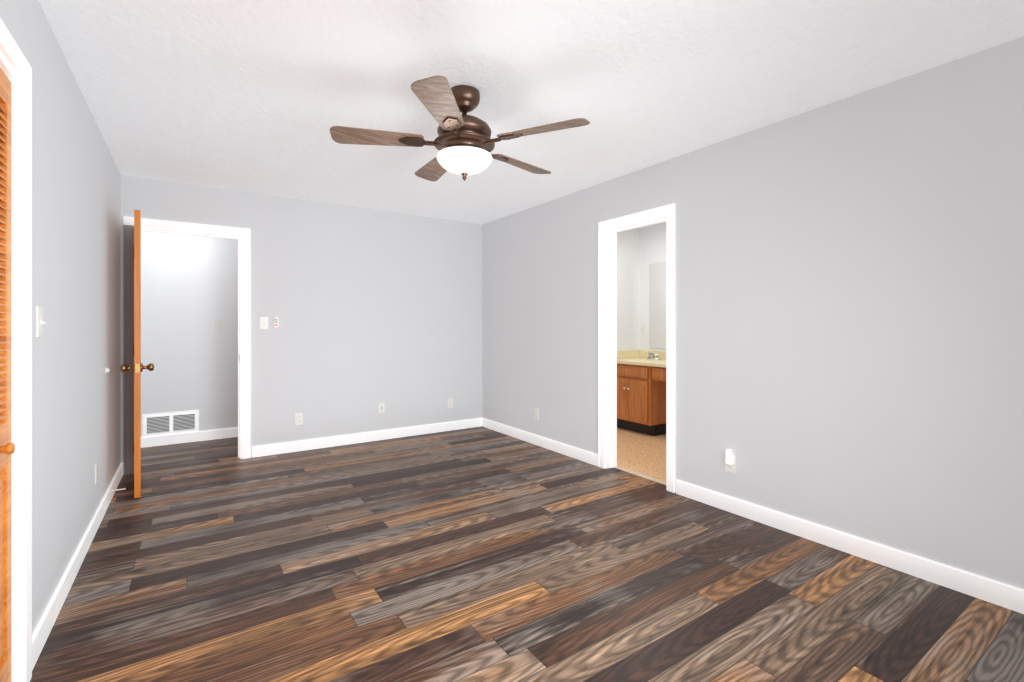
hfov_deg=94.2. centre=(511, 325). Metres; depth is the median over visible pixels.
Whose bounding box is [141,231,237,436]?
wall
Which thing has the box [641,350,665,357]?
backsplash
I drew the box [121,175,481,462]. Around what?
wall
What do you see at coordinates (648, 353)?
faucet
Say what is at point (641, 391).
bathroom vanity
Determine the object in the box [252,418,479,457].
baseboard
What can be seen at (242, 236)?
door frame
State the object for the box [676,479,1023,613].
baseboard
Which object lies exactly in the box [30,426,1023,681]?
floor
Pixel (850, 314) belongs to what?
wall
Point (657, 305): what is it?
bathroom mirror
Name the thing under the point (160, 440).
baseboard
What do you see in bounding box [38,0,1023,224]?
ceiling
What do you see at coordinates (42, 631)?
baseboard
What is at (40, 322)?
light switch
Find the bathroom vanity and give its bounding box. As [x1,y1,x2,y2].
[617,362,665,435]
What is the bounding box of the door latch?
[135,364,139,372]
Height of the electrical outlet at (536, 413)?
0.115 m
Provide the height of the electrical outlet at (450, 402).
0.115 m
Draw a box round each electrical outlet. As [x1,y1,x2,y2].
[95,462,97,483]
[295,413,302,424]
[378,402,384,413]
[448,398,452,407]
[534,408,538,419]
[725,449,735,473]
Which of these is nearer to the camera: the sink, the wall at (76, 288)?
the wall at (76, 288)
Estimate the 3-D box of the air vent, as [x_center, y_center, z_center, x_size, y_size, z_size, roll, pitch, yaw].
[-3.492,1.002,4.875,0.470,0.230,0.012,0,0,-34]
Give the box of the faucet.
[646,352,660,359]
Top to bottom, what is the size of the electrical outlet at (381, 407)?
0.115 m
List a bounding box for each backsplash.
[617,350,640,357]
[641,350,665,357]
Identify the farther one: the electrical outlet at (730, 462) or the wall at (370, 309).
the wall at (370, 309)
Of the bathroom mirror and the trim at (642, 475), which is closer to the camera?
the trim at (642, 475)
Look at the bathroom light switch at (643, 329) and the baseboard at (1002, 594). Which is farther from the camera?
the bathroom light switch at (643, 329)
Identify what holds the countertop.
on the bathroom vanity
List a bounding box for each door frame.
[0,18,31,681]
[123,216,250,458]
[598,203,674,492]
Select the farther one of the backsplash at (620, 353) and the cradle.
the backsplash at (620, 353)
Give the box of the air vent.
[142,410,198,436]
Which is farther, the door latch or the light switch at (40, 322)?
the door latch
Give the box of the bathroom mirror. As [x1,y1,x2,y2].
[649,262,665,348]
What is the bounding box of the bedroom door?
[120,210,153,497]
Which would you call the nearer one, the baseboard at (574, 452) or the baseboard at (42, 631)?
the baseboard at (42, 631)
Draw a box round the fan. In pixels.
[330,75,589,180]
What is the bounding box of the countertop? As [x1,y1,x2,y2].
[617,358,665,365]
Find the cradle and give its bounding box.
[273,317,278,327]
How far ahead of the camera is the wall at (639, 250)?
5.88 m
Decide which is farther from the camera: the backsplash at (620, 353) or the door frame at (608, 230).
the backsplash at (620, 353)
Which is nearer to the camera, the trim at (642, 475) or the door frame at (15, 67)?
the door frame at (15, 67)
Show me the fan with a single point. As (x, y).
(464, 144)
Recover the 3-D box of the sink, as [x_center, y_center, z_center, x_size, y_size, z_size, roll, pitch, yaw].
[1.526,0.413,5.559,0.322,0.034,0.430,0,0,-34]
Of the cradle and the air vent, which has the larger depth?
the air vent
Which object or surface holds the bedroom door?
in the wall at (370, 309)
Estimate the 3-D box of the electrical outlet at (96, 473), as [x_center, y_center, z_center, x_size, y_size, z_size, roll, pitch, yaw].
[-2.503,0.890,2.867,0.007,0.115,0.070,0,0,-34]
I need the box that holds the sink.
[625,358,660,362]
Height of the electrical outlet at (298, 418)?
0.115 m
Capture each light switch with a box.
[36,306,45,336]
[214,320,221,329]
[260,317,267,328]
[641,325,645,333]
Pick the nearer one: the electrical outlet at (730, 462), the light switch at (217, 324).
the electrical outlet at (730, 462)
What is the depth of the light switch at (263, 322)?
4.44 m
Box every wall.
[0,0,120,633]
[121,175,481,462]
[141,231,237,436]
[482,36,1023,588]
[617,228,640,349]
[641,223,665,350]
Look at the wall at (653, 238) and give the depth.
5.86 m
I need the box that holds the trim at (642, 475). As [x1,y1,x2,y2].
[614,466,665,484]
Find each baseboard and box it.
[32,463,122,670]
[141,427,237,447]
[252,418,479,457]
[480,418,597,465]
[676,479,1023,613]
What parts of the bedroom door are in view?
knob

